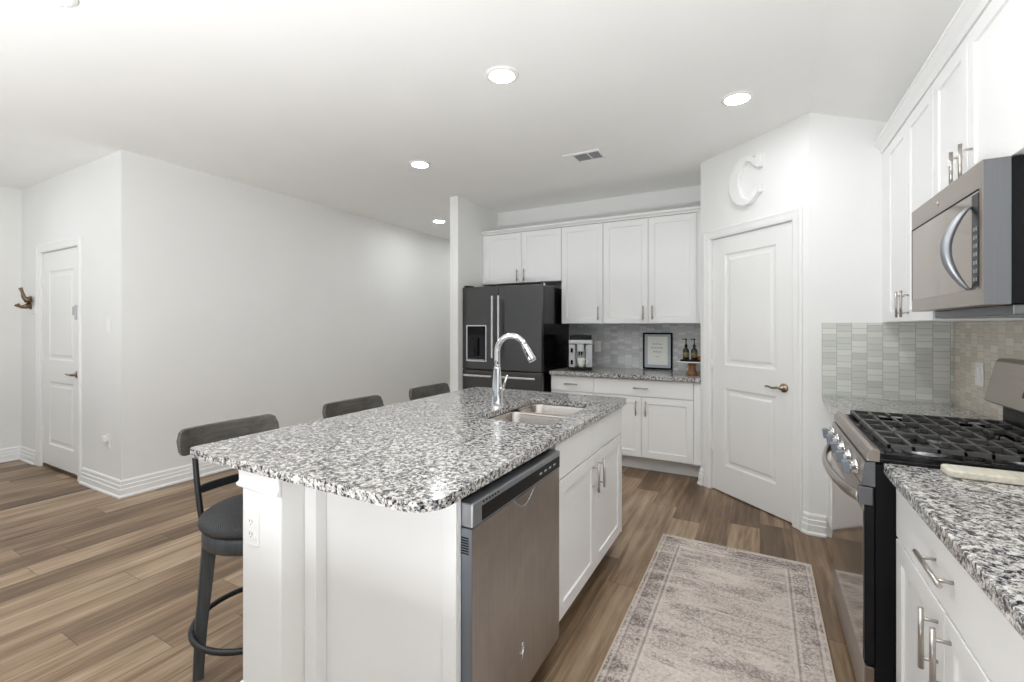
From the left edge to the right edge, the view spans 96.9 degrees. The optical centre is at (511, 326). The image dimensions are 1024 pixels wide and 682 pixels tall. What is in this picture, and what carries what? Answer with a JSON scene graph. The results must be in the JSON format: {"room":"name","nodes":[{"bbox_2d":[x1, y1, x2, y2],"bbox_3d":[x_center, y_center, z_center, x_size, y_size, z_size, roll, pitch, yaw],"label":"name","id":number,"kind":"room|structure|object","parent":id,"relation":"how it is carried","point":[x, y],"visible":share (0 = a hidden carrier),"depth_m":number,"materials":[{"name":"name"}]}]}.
{"room":"kitchen","nodes":[
{"label":"kitchen","id":0,"kind":"room"},
{"bbox_2d":[0,186,20,448],"bbox_3d":[-5.619,-0.024,3.753,0.120,2.767,2.400,0,0,29],"label":"wall","id":1,"kind":"structure","parent":0,"point":[10,198],"depth_m":4.60,"materials":[{"name":"paint"}]},
{"bbox_2d":[0,445,35,465],"bbox_3d":[-5.403,1.292,3.572,0.432,0.136,2.270,0,0,29],"label":"baseboard","id":2,"kind":"structure","parent":1,"relation":"attached to","point":[27,455],"depth_m":4.57,"materials":[{"name":"paint"}]},
{"bbox_2d":[21,153,113,477],"bbox_3d":[-4.102,-0.024,4.224,2.090,2.767,0.120,0,0,29],"label":"wall","id":3,"kind":"structure","parent":0,"point":[79,201],"depth_m":3.91,"materials":[{"name":"paint"}]},
{"bbox_2d":[14,287,35,312],"bbox_3d":[-4.771,-0.258,4.449,0.150,0.255,0.125,0,0,29],"label":"coat hook","id":4,"kind":"object","parent":3,"relation":"attached to","point":[28,300],"visible":1,"depth_m":4.46,"materials":[{"name":"brown metal"}]},
{"bbox_2d":[36,236,81,481],"bbox_3d":[-4.182,0.285,4.251,1.019,2.150,0.129,0,0,29],"label":"trim","id":5,"kind":"structure","parent":3,"relation":"attached to","point":[75,241],"depth_m":4.35,"materials":[{"name":"paint"}]},
{"bbox_2d":[42,247,76,478],"bbox_3d":[-4.192,0.324,4.238,0.871,2.071,0.140,0,0,29],"label":"door","id":6,"kind":"structure","parent":3,"relation":"in","point":[59,281],"depth_m":4.23,"materials":[{"name":"paint"}]},
{"bbox_2d":[102,434,110,448],"bbox_3d":[-3.312,0.940,3.700,0.072,0.120,0.040,0,0,29],"label":"wall outlet","id":7,"kind":"object","parent":3,"relation":"attached to","point":[106,438],"visible":1,"depth_m":3.70,"materials":[{"name":"white plastic"}]},
{"bbox_2d":[106,318,110,331],"bbox_3d":[-3.304,-0.012,3.713,0.072,0.120,0.009,0,0,29],"label":"light switch","id":8,"kind":"object","parent":3,"relation":"attached to","point":[108,320],"visible":1,"depth_m":3.70,"materials":[{"name":"white plastic"}]},
{"bbox_2d":[114,150,449,479],"bbox_3d":[-1.838,-0.024,6.063,0.120,2.767,5.520,0,0,29],"label":"wall","id":9,"kind":"structure","parent":0,"point":[233,299],"depth_m":4.52,"materials":[{"name":"paint"}]},
{"bbox_2d":[79,461,232,498],"bbox_3d":[-2.095,1.292,6.188,0.745,0.136,5.548,0,0,29],"label":"baseboard","id":10,"kind":"structure","parent":9,"relation":"attached to","point":[116,488],"depth_m":3.81,"materials":[{"name":"paint"}]},
{"bbox_2d":[0,460,856,681],"bbox_3d":[-1.496,1.410,3.153,7.950,0.100,10.500,0,0,29],"label":"floor","id":11,"kind":"structure","parent":0,"point":[96,586],"depth_m":2.48,"materials":[{"name":"brown wood"}]},
{"bbox_2d":[176,414,278,681],"bbox_3d":[-1.059,0.887,1.895,0.530,0.945,0.494,0,0,29],"label":"counter stool","id":12,"kind":"object","parent":11,"relation":"on","point":[220,525],"visible":0.49,"depth_m":1.76,"materials":[{"name":"grey metal"}]},
{"bbox_2d":[236,470,304,681],"bbox_3d":[-0.420,0.919,2.316,0.238,0.882,1.858,0,0,29],"label":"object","id":13,"kind":"structure","parent":11,"relation":"on","point":[273,571],"depth_m":1.51,"materials":[{"name":"paint"}]},
{"bbox_2d":[245,508,258,546],"bbox_3d":[-0.880,0.680,1.535,0.072,0.120,0.008,0,0,29],"label":"wall outlet","id":14,"kind":"object","parent":13,"relation":"attached to","point":[251,516],"visible":1,"depth_m":1.53,"materials":[{"name":"white plastic"}]},
{"bbox_2d":[248,516,253,526],"bbox_3d":[-0.881,0.659,1.533,0.034,0.032,0.002,0,0,29],"label":"socket","id":15,"kind":"object","parent":14,"relation":"attached to","point":[250,518],"depth_m":1.53,"materials":[{"name":"white plastic"}]},
{"bbox_2d":[248,529,253,539],"bbox_3d":[-0.881,0.701,1.533,0.034,0.032,0.002,0,0,29],"label":"socket","id":16,"kind":"object","parent":14,"relation":"attached to","point":[250,531],"depth_m":1.53,"materials":[{"name":"white plastic"}]},
{"bbox_2d":[322,395,383,418],"bbox_3d":[-0.731,0.887,2.496,0.530,0.945,0.494,0,0,29],"label":"counter stool","id":17,"kind":"object","parent":11,"relation":"on","point":[337,408],"visible":0.09,"depth_m":2.63,"materials":[{"name":"black metal"}]},
{"bbox_2d":[305,487,460,681],"bbox_3d":[-0.427,0.918,1.426,0.603,0.881,0.062,0,0,29],"label":"island end panel","id":18,"kind":"object","parent":11,"relation":"on","point":[383,584],"visible":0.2,"depth_m":1.44,"materials":[{"name":"paint"}]},
{"bbox_2d":[409,383,449,400],"bbox_3d":[-0.407,0.887,3.088,0.530,0.945,0.494,0,0,29],"label":"counter stool","id":19,"kind":"object","parent":11,"relation":"on","point":[440,388],"visible":0.16,"depth_m":3.23,"materials":[{"name":"black metal"}]},
{"bbox_2d":[461,449,559,681],"bbox_3d":[-0.230,0.927,1.725,0.623,0.864,0.648,0,0,29],"label":"dishwasher","id":20,"kind":"object","parent":11,"relation":"on","point":[510,524],"visible":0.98,"depth_m":1.51,"materials":[{"name":"metal"}]},
{"bbox_2d":[463,282,568,391],"bbox_3d":[0.039,0.452,5.040,0.953,1.796,0.807,0,0,29],"label":"refrigerator","id":21,"kind":"object","parent":11,"relation":"on","point":[533,312],"visible":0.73,"depth_m":4.72,"materials":[{"name":"black metal"}]},
{"bbox_2d":[509,403,621,621],"bbox_3d":[0.172,0.921,2.467,0.658,0.875,1.025,0,0,29],"label":"base cabinet","id":22,"kind":"object","parent":11,"relation":"on","point":[590,469],"visible":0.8,"depth_m":2.24,"materials":[{"name":"paint"}]},
{"bbox_2d":[190,387,625,512],"bbox_3d":[-0.235,0.461,2.250,1.126,0.030,1.946,0,0,29],"label":"countertop","id":23,"kind":"structure","parent":22,"relation":"on","point":[427,454],"depth_m":1.67,"materials":[{"name":"stone"}]},
{"bbox_2d":[491,333,535,404],"bbox_3d":[0.007,0.241,2.562,0.283,0.411,0.072,0,0,29],"label":"faucet","id":24,"kind":"object","parent":23,"relation":"on","point":[497,388],"visible":1,"depth_m":2.58,"materials":[{"name":"silver metal"}]},
{"bbox_2d":[488,404,583,424],"bbox_3d":[0.147,0.583,2.433,0.411,0.208,0.704,0,0,29],"label":"double sink","id":25,"kind":"object","parent":23,"relation":"in","point":[536,414],"visible":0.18,"depth_m":2.54,"materials":[{"name":"metal"}]},
{"bbox_2d":[551,375,594,394],"bbox_3d":[0.733,0.921,4.757,0.453,0.875,0.658,0,0,29],"label":"base cabinet","id":26,"kind":"object","parent":11,"relation":"on","point":[584,385],"visible":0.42,"depth_m":4.49,"materials":[{"name":"paint"}]},
{"bbox_2d":[594,377,700,476],"bbox_3d":[1.353,0.921,4.418,0.958,0.875,0.658,0,0,29],"label":"base cabinet","id":27,"kind":"object","parent":11,"relation":"on","point":[661,420],"visible":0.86,"depth_m":4.13,"materials":[{"name":"paint"}]},
{"bbox_2d":[549,367,700,382],"bbox_3d":[1.153,0.465,4.528,1.414,0.037,0.663,0,0,29],"label":"countertop","id":28,"kind":"structure","parent":27,"relation":"on","point":[608,372],"depth_m":4.34,"materials":[{"name":"stone"}]},
{"bbox_2d":[569,335,591,369],"bbox_3d":[0.725,0.266,4.782,0.238,0.356,0.375,0,0,10],"label":"espresso machine","id":29,"kind":"object","parent":28,"relation":"on","point":[580,346],"visible":0.98,"depth_m":4.64,"materials":[{"name":"silver plastic"}]},
{"bbox_2d":[569,367,591,369],"bbox_3d":[0.720,0.430,4.758,0.230,0.027,0.325,0,0,10],"label":"drip tray","id":30,"kind":"object","parent":29,"relation":"on","point":[570,368],"depth_m":4.61,"materials":[{"name":"black plastic"}]},
{"bbox_2d":[577,358,587,366],"bbox_3d":[0.721,0.368,4.649,0.107,0.094,0.084,0,0,-3],"label":"coffee mug","id":31,"kind":"object","parent":29,"relation":"on","point":[581,361],"visible":1,"depth_m":4.62,"materials":[{"name":"ceramic"}]},
{"bbox_2d":[643,333,672,369],"bbox_3d":[1.507,0.254,4.699,0.296,0.379,0.020,0,0,29],"label":"framed print","id":32,"kind":"object","parent":28,"relation":"on","point":[657,347],"visible":1,"depth_m":4.69,"materials":[{"name":"paper"}]},
{"bbox_2d":[676,360,700,374],"bbox_3d":[1.672,0.382,4.214,0.288,0.127,0.288,0,0,29],"label":"cake stand","id":33,"kind":"object","parent":28,"relation":"on","point":[692,365],"visible":0.71,"depth_m":4.18,"materials":[{"name":"wood"}]},
{"bbox_2d":[680,359,700,361],"bbox_3d":[1.672,0.316,4.214,0.200,0.016,0.120,0,0,29],"label":"tray","id":34,"kind":"object","parent":33,"relation":"on","point":[689,360],"visible":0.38,"depth_m":4.17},
{"bbox_2d":[682,339,688,359],"bbox_3d":[1.621,0.210,4.231,0.057,0.195,0.057,0,0,-36],"label":"soap bottle","id":35,"kind":"object","parent":34,"relation":"on","point":[685,350],"visible":1,"depth_m":4.21,"materials":[{"name":"brown glass"}]},
{"bbox_2d":[690,339,697,359],"bbox_3d":[1.685,0.210,4.196,0.057,0.195,0.057,0,0,-36],"label":"soap bottle","id":36,"kind":"object","parent":34,"relation":"on","point":[694,353],"visible":1,"depth_m":4.18,"materials":[{"name":"brown glass"}]},
{"bbox_2d":[594,534,835,681],"bbox_3d":[0.866,1.355,1.897,0.810,0.008,2.000,0,0,29],"label":"runner rug","id":37,"kind":"object","parent":11,"relation":"on","point":[699,611],"visible":1,"depth_m":2.06,"materials":[{"name":"beige fabric"}]},
{"bbox_2d":[829,409,834,528],"bbox_3d":[2.074,0.921,2.408,0.638,0.875,0.891,0,0,29],"label":"base cabinet","id":38,"kind":"object","parent":11,"relation":"on","point":[831,415],"visible":0.13,"depth_m":2.83,"materials":[{"name":"paint"}]},
{"bbox_2d":[823,396,992,423],"bbox_3d":[2.074,0.465,2.400,0.630,0.037,0.885,0,0,29],"label":"countertop","id":39,"kind":"structure","parent":38,"relation":"on","point":[835,404],"depth_m":2.50,"materials":[{"name":"stone"}]},
{"bbox_2d":[822,358,1023,681],"bbox_3d":[1.615,0.746,1.707,0.732,1.227,0.764,0,0,29],"label":"gas range","id":40,"kind":"object","parent":11,"relation":"on","point":[864,537],"visible":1,"depth_m":1.59,"materials":[{"name":"metal"}]},
{"bbox_2d":[845,414,1023,471],"bbox_3d":[1.666,0.434,1.679,0.616,0.039,0.760,0,0,29],"label":"cooktop","id":41,"kind":"object","parent":40,"relation":"in","point":[883,454],"depth_m":1.55,"materials":[{"name":"black metal"}]},
{"bbox_2d":[896,489,1023,681],"bbox_3d":[1.276,0.921,0.947,0.638,0.875,0.875,0,0,29],"label":"base cabinet","id":42,"kind":"object","parent":11,"relation":"on","point":[948,629],"visible":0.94,"depth_m":1.08,"materials":[{"name":"paint"}]},
{"bbox_2d":[884,463,1023,638],"bbox_3d":[1.101,0.465,0.617,0.630,0.037,1.638,0,0,29],"label":"countertop","id":43,"kind":"structure","parent":42,"relation":"on","point":[980,523],"depth_m":1.04,"materials":[{"name":"stone"}]},
{"bbox_2d":[940,464,1023,485],"bbox_3d":[1.517,0.434,1.262,0.477,0.021,0.086,0,0,29],"label":"cutting board","id":44,"kind":"object","parent":43,"relation":"on","point":[956,471],"visible":1,"depth_m":1.32,"materials":[{"name":"beige wood"}]},
{"bbox_2d":[450,196,497,391],"bbox_3d":[-0.396,-0.024,5.350,0.105,2.767,0.970,0,0,29],"label":"wall","id":45,"kind":"structure","parent":0,"point":[468,219],"depth_m":4.97,"materials":[{"name":"paint"}]},
{"bbox_2d":[0,0,962,240],"bbox_3d":[-1.496,-1.305,3.153,7.950,0.443,10.500,0,0,29],"label":"ceiling","id":46,"kind":"structure","parent":0,"point":[329,103],"depth_m":2.64,"materials":[{"name":"paint"}]},
{"bbox_2d":[42,0,78,7],"bbox_3d":[-1.945,-1.402,1.905,0.184,0.010,0.184,0,0,29],"label":"recessed light","id":47,"kind":"object","parent":46,"relation":"in","point":[62,3],"visible":1,"depth_m":1.97,"materials":[{"name":"white plastic"}]},
{"bbox_2d":[409,160,430,167],"bbox_3d":[-0.797,-1.402,3.931,0.184,0.010,0.184,0,0,29],"label":"recessed light","id":48,"kind":"object","parent":46,"relation":"in","point":[416,163],"visible":1,"depth_m":3.92,"materials":[{"name":"white plastic"}]},
{"bbox_2d":[432,219,445,222],"bbox_3d":[-0.974,-1.402,6.055,0.184,0.010,0.184,0,0,29],"label":"recessed light","id":49,"kind":"object","parent":46,"relation":"in","point":[436,220],"visible":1,"depth_m":6.05,"materials":[{"name":"white plastic"}]},
{"bbox_2d":[486,66,517,84],"bbox_3d":[-0.056,-1.402,2.540,0.184,0.010,0.184,0,0,29],"label":"recessed light","id":50,"kind":"object","parent":46,"relation":"in","point":[502,75],"visible":1,"depth_m":2.53,"materials":[{"name":"white plastic"}]},
{"bbox_2d":[562,149,606,164],"bbox_3d":[0.601,-1.402,3.754,0.315,0.010,0.215,0,0,29],"label":"ceiling vent","id":51,"kind":"object","parent":46,"relation":"in","point":[596,154],"visible":1,"depth_m":3.74,"materials":[{"name":"white plastic"}]},
{"bbox_2d":[721,90,753,105],"bbox_3d":[1.386,-1.402,2.796,0.184,0.010,0.184,0,0,29],"label":"recessed light","id":52,"kind":"object","parent":46,"relation":"in","point":[736,98],"visible":1,"depth_m":2.79,"materials":[{"name":"white plastic"}]},
{"bbox_2d":[498,185,700,323],"bbox_3d":[1.547,-0.024,4.772,3.860,2.767,0.120,0,0,29],"label":"wall","id":53,"kind":"structure","parent":0,"point":[684,197],"depth_m":5.00,"materials":[{"name":"paint"}]},
{"bbox_2d":[483,228,561,285],"bbox_3d":[0.167,-0.777,5.234,0.990,0.575,0.383,0,0,29],"label":"upper cabinet","id":54,"kind":"object","parent":53,"relation":"attached to","point":[528,257],"visible":0.98,"depth_m":5.08,"materials":[{"name":"paint"}]},
{"bbox_2d":[481,206,700,235],"bbox_3d":[0.731,-1.087,4.790,2.406,0.042,0.134,0,0,29],"label":"trim","id":55,"kind":"structure","parent":54,"relation":"attached to","point":[696,208],"depth_m":4.65,"materials":[{"name":"paint"}]},
{"bbox_2d":[562,223,603,323],"bbox_3d":[0.803,-0.547,4.887,0.456,1.035,0.383,0,0,29],"label":"upper cabinet","id":56,"kind":"object","parent":53,"relation":"attached to","point":[582,245],"visible":0.94,"depth_m":4.76,"materials":[{"name":"paint"}]},
{"bbox_2d":[569,324,700,370],"bbox_3d":[1.256,0.215,4.856,1.548,0.489,0.010,0,0,29],"label":"tile backsplash","id":57,"kind":"structure","parent":53,"relation":"attached to","point":[621,344],"depth_m":4.85,"materials":[{"name":"grey tile"}]},
{"bbox_2d":[594,341,600,351],"bbox_3d":[0.945,0.220,5.015,0.072,0.120,0.008,0,0,29],"label":"wall outlet","id":58,"kind":"object","parent":57,"relation":"attached to","point":[597,344],"visible":1,"depth_m":5.01,"materials":[{"name":"white plastic"}]},
{"bbox_2d":[603,211,700,323],"bbox_3d":[1.424,-0.547,4.547,0.956,1.035,0.383,0,0,29],"label":"upper cabinet","id":59,"kind":"object","parent":53,"relation":"attached to","point":[652,266],"visible":0.95,"depth_m":4.41,"materials":[{"name":"paint"}]},
{"bbox_2d":[701,113,808,511],"bbox_3d":[1.842,-0.024,3.470,0.110,2.767,0.990,0,0,-19],"label":"wall","id":60,"kind":"structure","parent":0,"point":[784,173],"depth_m":3.25,"materials":[{"name":"paint"}]},
{"bbox_2d":[729,152,762,205],"bbox_3d":[1.772,-1.102,3.446,0.037,0.370,0.288,0,0,-19],"label":"decorative letter","id":61,"kind":"object","parent":60,"relation":"attached to","point":[735,182],"depth_m":3.47,"materials":[{"name":"paint"}]},
{"bbox_2d":[712,221,791,522],"bbox_3d":[1.792,0.313,3.456,0.093,2.070,0.752,0,0,-19],"label":"door","id":62,"kind":"structure","parent":60,"relation":"in","point":[752,271],"depth_m":3.41,"materials":[{"name":"paint"}]},
{"bbox_2d":[703,206,802,530],"bbox_3d":[1.834,0.280,3.466,0.129,2.160,0.901,0,0,-19],"label":"trim","id":63,"kind":"structure","parent":60,"relation":"attached to","point":[795,215],"depth_m":3.16,"materials":[{"name":"paint"}]},
{"bbox_2d":[809,113,912,537],"bbox_3d":[2.296,-0.025,2.865,0.717,2.770,0.120,0,0,29],"label":"wall","id":64,"kind":"structure","parent":0,"point":[845,167],"depth_m":2.91,"materials":[{"name":"paint"}]},
{"bbox_2d":[801,511,826,537],"bbox_3d":[1.972,1.292,2.972,0.138,0.136,0.053,0,0,29],"label":"baseboard","id":65,"kind":"structure","parent":64,"relation":"attached to","point":[813,524],"depth_m":2.96,"materials":[{"name":"paint"}]},
{"bbox_2d":[822,322,953,403],"bbox_3d":[2.289,0.218,2.793,0.634,0.484,0.010,0,0,29],"label":"tile backsplash","id":66,"kind":"structure","parent":64,"relation":"attached to","point":[914,361],"depth_m":2.77,"materials":[{"name":"grey tile"}]},
{"bbox_3d":[1.667,0.100,0.841,0.120,2.520,4.275,0,0,29],"label":"wall","id":67,"kind":"structure","parent":0,"visible":0},
{"bbox_2d":[882,84,1023,321],"bbox_3d":[2.187,-0.545,2.318,0.373,1.040,0.941,0,0,29],"label":"upper cabinet","id":68,"kind":"object","parent":67,"relation":"attached to","point":[907,162],"visible":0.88,"depth_m":2.36,"materials":[{"name":"paint"}]},
{"bbox_2d":[873,0,991,153],"bbox_3d":[1.895,-1.098,2.029,0.142,0.064,1.728,0,0,29],"label":"trim","id":69,"kind":"structure","parent":68,"relation":"attached to","point":[969,12],"depth_m":1.89,"materials":[{"name":"paint"}]},
{"bbox_2d":[933,0,1023,195],"bbox_3d":[1.773,-0.786,1.558,0.373,0.557,0.785,0,0,29],"label":"upper cabinet","id":70,"kind":"object","parent":67,"relation":"attached to","point":[978,95],"visible":0.66,"depth_m":1.55,"materials":[{"name":"paint"}]},
{"bbox_2d":[912,155,1023,318],"bbox_3d":[1.733,-0.269,1.610,0.471,0.470,0.729,0,0,29],"label":"microwave","id":71,"kind":"object","parent":70,"relation":"attached to","point":[968,238],"visible":1,"depth_m":1.43,"materials":[{"name":"metal"}]},
{"bbox_2d":[935,304,1023,317],"bbox_3d":[1.778,-0.051,1.586,0.280,0.032,0.688,0,0,29],"label":"vent hood","id":72,"kind":"object","parent":71,"relation":"attached to","point":[1011,310],"depth_m":1.53,"materials":[{"name":"metal"}]},
{"bbox_2d":[954,321,1023,420],"bbox_3d":[1.781,0.218,1.188,0.011,0.484,3.293,0,0,29],"label":"tile backsplash","id":73,"kind":"structure","parent":67,"relation":"attached to","point":[981,342],"depth_m":2.32,"materials":[{"name":"beige tile"}]},
{"bbox_2d":[975,362,983,386],"bbox_3d":[2.387,0.245,2.320,0.009,0.120,0.096,0,0,29],"label":"light switch","id":74,"kind":"object","parent":73,"relation":"attached to","point":[979,367],"visible":1,"depth_m":2.31,"materials":[{"name":"white plastic"}]},
{"bbox_3d":[1.832,-0.023,4.178,0.110,2.767,0.650,0,0,29],"label":"wall","id":75,"kind":"structure","parent":0,"visible":0},
{"bbox_2d":[697,467,702,485],"bbox_3d":[1.653,1.292,3.965,0.056,0.136,0.196,0,0,29],"label":"baseboard","id":76,"kind":"structure","parent":75,"relation":"attached to","point":[700,477],"depth_m":3.90,"materials":[{"name":"paint"}]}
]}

